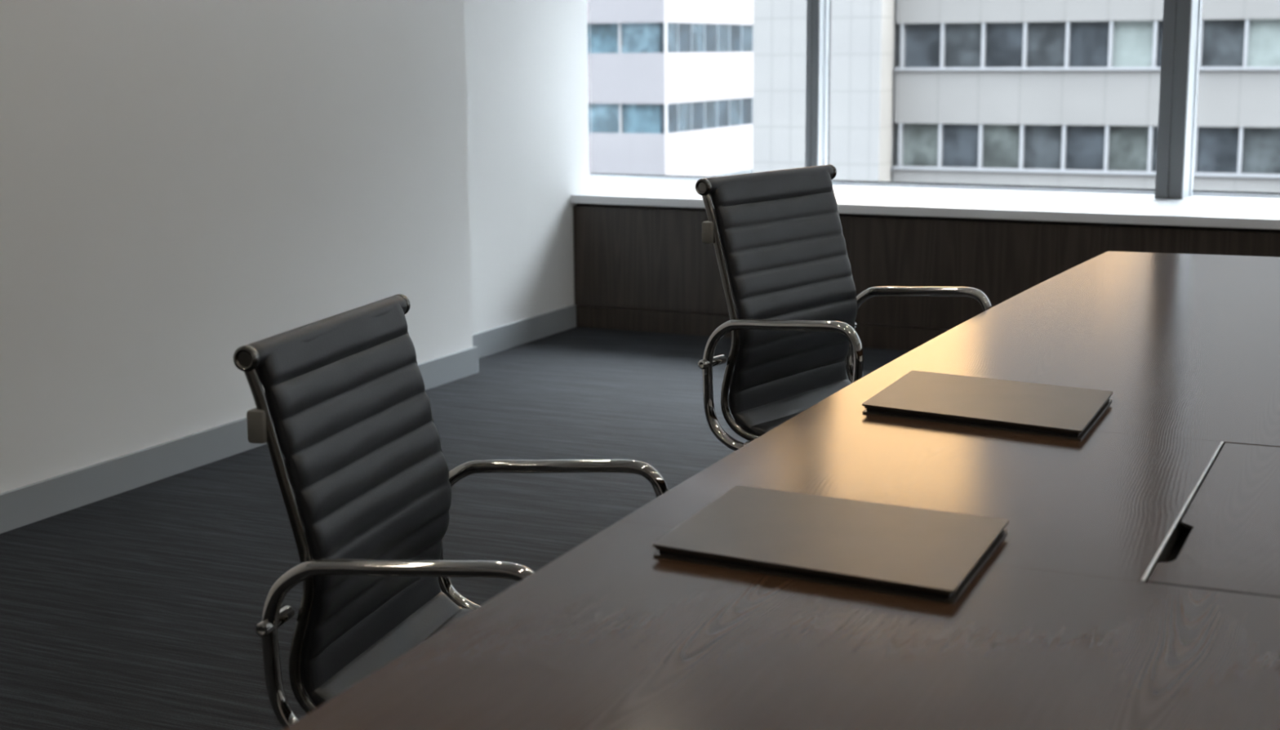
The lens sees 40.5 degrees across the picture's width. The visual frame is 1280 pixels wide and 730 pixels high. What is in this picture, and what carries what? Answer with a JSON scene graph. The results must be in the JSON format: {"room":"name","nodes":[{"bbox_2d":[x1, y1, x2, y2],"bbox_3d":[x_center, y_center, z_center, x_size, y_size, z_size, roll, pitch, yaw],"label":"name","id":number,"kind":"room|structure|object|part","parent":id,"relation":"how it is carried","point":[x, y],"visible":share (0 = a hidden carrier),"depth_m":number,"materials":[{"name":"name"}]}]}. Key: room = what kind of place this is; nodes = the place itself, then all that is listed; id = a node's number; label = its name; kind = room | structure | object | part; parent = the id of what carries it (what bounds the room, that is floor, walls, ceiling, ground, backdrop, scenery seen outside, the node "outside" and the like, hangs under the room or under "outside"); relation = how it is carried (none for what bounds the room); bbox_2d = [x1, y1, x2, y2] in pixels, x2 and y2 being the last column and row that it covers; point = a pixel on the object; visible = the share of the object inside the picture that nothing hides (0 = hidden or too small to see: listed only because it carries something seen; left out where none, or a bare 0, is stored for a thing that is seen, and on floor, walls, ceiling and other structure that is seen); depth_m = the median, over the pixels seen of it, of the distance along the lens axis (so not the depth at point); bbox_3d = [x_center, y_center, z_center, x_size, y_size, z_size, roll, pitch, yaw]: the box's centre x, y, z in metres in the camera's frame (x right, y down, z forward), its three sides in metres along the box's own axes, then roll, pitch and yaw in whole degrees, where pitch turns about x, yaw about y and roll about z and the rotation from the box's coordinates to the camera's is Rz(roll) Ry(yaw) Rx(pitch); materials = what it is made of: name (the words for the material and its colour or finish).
{"room":"office","nodes":[
{"label":"office","id":0,"kind":"room"},
{"bbox_2d":[0,0,589,493],"bbox_3d":[-2.709,-0.787,3.916,1.245,2.750,12.000,4,11,24],"label":"wall","id":1,"kind":"structure","parent":0,"point":[185,184],"depth_m":5.60,"materials":[{"name":"paint"}]},
{"bbox_2d":[0,304,576,533],"bbox_3d":[-2.468,0.658,3.351,0.176,0.105,10.715,4,11,24],"label":"baseboard","id":2,"kind":"structure","parent":1,"relation":"attached to","point":[33,502],"depth_m":5.36,"materials":[{"name":"grey paint"}]},
{"bbox_2d":[0,326,909,729],"bbox_3d":[1.031,0.954,2.436,9.600,0.200,12.300,4,11,24],"label":"floor","id":3,"kind":"structure","parent":0,"point":[141,607],"depth_m":4.69,"materials":[{"name":"carpet"}]},
{"bbox_2d":[233,293,668,728],"bbox_3d":[-0.196,0.392,2.467,0.589,0.912,0.604,2,11,16],"label":"office chair","id":4,"kind":"object","parent":3,"relation":"on","point":[346,400],"visible":0.65,"depth_m":2.41,"materials":[{"name":"black leather"}]},
{"bbox_3d":[-0.265,0.251,2.213,0.510,0.499,0.011,2,11,16],"label":"rail","id":5,"kind":"part","parent":4,"relation":"part of","materials":[{"name":"silver metal"}]},
{"bbox_3d":[-0.401,0.168,2.484,0.108,0.475,0.477,2,11,16],"label":"backrest","id":6,"kind":"part","parent":4,"relation":"part of","materials":[{"name":"black leather"}]},
{"bbox_3d":[-0.167,0.429,2.465,0.458,0.056,0.446,2,11,16],"label":"seat","id":7,"kind":"part","parent":4,"relation":"part of","materials":[{"name":"black leather"}]},
{"bbox_3d":[-0.296,0.376,2.198,0.400,0.284,0.023,2,11,16],"label":"armrest","id":8,"kind":"part","parent":4,"relation":"part of","materials":[{"name":"silver metal"}]},
{"bbox_3d":[-0.145,0.279,2.726,0.400,0.284,0.023,2,11,16],"label":"armrest","id":9,"kind":"part","parent":4,"relation":"part of","materials":[{"name":"silver metal"}]},
{"bbox_2d":[282,251,1279,729],"bbox_3d":[1.092,0.461,2.487,1.676,0.750,4.165,4,11,24],"label":"conference table","id":10,"kind":"object","parent":3,"relation":"on","point":[1132,582],"visible":0.99,"depth_m":1.74,"materials":[{"name":"brown wood"}]},
{"bbox_2d":[652,485,1008,604],"bbox_3d":[0.211,0.188,1.887,0.344,0.014,0.306,4,11,24],"label":"laptop","id":11,"kind":"object","parent":10,"relation":"on","point":[904,551],"visible":1,"depth_m":1.85,"materials":[{"name":"black metal"}]},
{"bbox_2d":[862,370,1112,439],"bbox_3d":[0.524,0.056,2.603,0.338,0.014,0.355,4,11,24],"label":"laptop","id":12,"kind":"object","parent":10,"relation":"on","point":[1067,412],"visible":1,"depth_m":2.56,"materials":[{"name":"black metal"}]},
{"bbox_2d":[695,164,991,450],"bbox_3d":[0.472,0.131,3.542,0.589,1.032,0.604,7,13,36],"label":"office chair","id":13,"kind":"object","parent":3,"relation":"on","point":[780,233],"visible":0.55,"depth_m":3.55,"materials":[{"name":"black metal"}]},
{"bbox_3d":[0.328,-0.075,3.315,0.510,0.499,0.011,7,13,36],"label":"rail","id":14,"kind":"part","parent":13,"relation":"part of","materials":[{"name":"silver metal"}]},
{"bbox_3d":[0.300,-0.163,3.615,0.108,0.475,0.477,7,13,36],"label":"backrest","id":15,"kind":"part","parent":13,"relation":"part of","materials":[{"name":"black leather"}]},
{"bbox_3d":[0.269,0.046,3.325,0.356,0.284,0.023,7,13,36],"label":"armrest","id":16,"kind":"part","parent":13,"relation":"part of","materials":[{"name":"silver metal"}]},
{"bbox_3d":[0.496,0.111,3.519,0.458,0.056,0.446,7,13,36],"label":"seat","id":17,"kind":"part","parent":13,"relation":"part of","materials":[{"name":"black leather"}]},
{"bbox_3d":[0.606,-0.144,3.686,0.510,0.499,0.011,7,13,36],"label":"rail","id":18,"kind":"part","parent":13,"relation":"part of","materials":[{"name":"silver metal"}]},
{"bbox_3d":[0.600,-0.037,3.767,0.356,0.284,0.023,7,13,36],"label":"armrest","id":19,"kind":"part","parent":13,"relation":"part of","materials":[{"name":"silver metal"}]},
{"bbox_2d":[573,203,1279,351],"bbox_3d":[3.536,-0.238,6.717,8.162,0.583,0.880,5,11,26],"label":"wall panel","id":20,"kind":"object","parent":3,"relation":"on","point":[650,268],"visible":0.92,"depth_m":7.45,"materials":[{"name":"brown wood"}]},
{"bbox_2d":[570,177,1279,229],"bbox_3d":[3.355,-0.573,6.827,8.635,0.039,1.060,5,11,26],"label":"window ledge","id":21,"kind":"object","parent":20,"relation":"on","point":[1224,211],"visible":0.65,"depth_m":7.46,"materials":[{"name":"white paint"}]},
{"bbox_3d":[3.603,-1.435,7.241,8.694,2.750,0.573,4,11,24],"label":"wall window","id":22,"kind":"structure","parent":0,"visible":0},
{"bbox_2d":[589,0,831,180],"bbox_3d":[0.308,-1.929,8.633,1.336,2.028,0.187,5,11,26],"label":"window","id":23,"kind":"structure","parent":22,"relation":"attached to","point":[593,175],"depth_m":8.40,"materials":[{"name":"silver metal"}]},
{"bbox_3d":[0.300,-1.924,8.708,1.256,1.964,0.006,5,11,26],"label":"glass pane","id":24,"kind":"part","parent":23,"relation":"part of","materials":[{"name":"clear glass"}]},
{"bbox_2d":[828,0,1202,199],"bbox_3d":[1.655,-1.807,7.910,1.753,2.028,0.289,5,11,26],"label":"window","id":25,"kind":"structure","parent":22,"relation":"attached to","point":[1095,189],"depth_m":7.57,"materials":[{"name":"silver metal"}]},
{"bbox_3d":[1.644,-1.813,8.043,1.615,1.964,0.006,5,11,26],"label":"glass pane","id":26,"kind":"part","parent":25,"relation":"part of","materials":[{"name":"clear glass"}]},
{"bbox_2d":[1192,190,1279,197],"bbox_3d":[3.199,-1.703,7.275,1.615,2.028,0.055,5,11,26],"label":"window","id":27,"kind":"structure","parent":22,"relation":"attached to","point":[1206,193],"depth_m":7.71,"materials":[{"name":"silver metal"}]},
{"label":"outside","id":28,"kind":"structure","parent":0,"visible":0},
{"bbox_3d":[26.201,-16.841,225.212,380.000,1.000,410.000,4,11,24],"label":"ground","id":29,"kind":"structure","parent":28,"visible":0},
{"bbox_2d":[586,0,753,177],"bbox_3d":[-6.150,-16.356,92.040,22.850,46.000,14.800,4,11,24],"label":"office building","id":30,"kind":"structure","parent":29,"relation":"on","point":[672,80],"depth_m":82.62,"materials":[{"name":"white concrete"}]},
{"bbox_2d":[752,0,1279,192],"bbox_3d":[18.960,-3.289,64.668,27.200,29.700,11.500,4,11,24],"label":"office building","id":31,"kind":"structure","parent":29,"relation":"on","point":[1013,92],"depth_m":61.49,"materials":[{"name":"grey concrete"}]},
{"bbox_3d":[19.409,-6.478,59.115,22.250,14.340,0.200,4,11,24],"label":"window sill","id":32,"kind":"part","parent":31,"relation":"part of","materials":[{"name":"grey concrete"}]}
]}

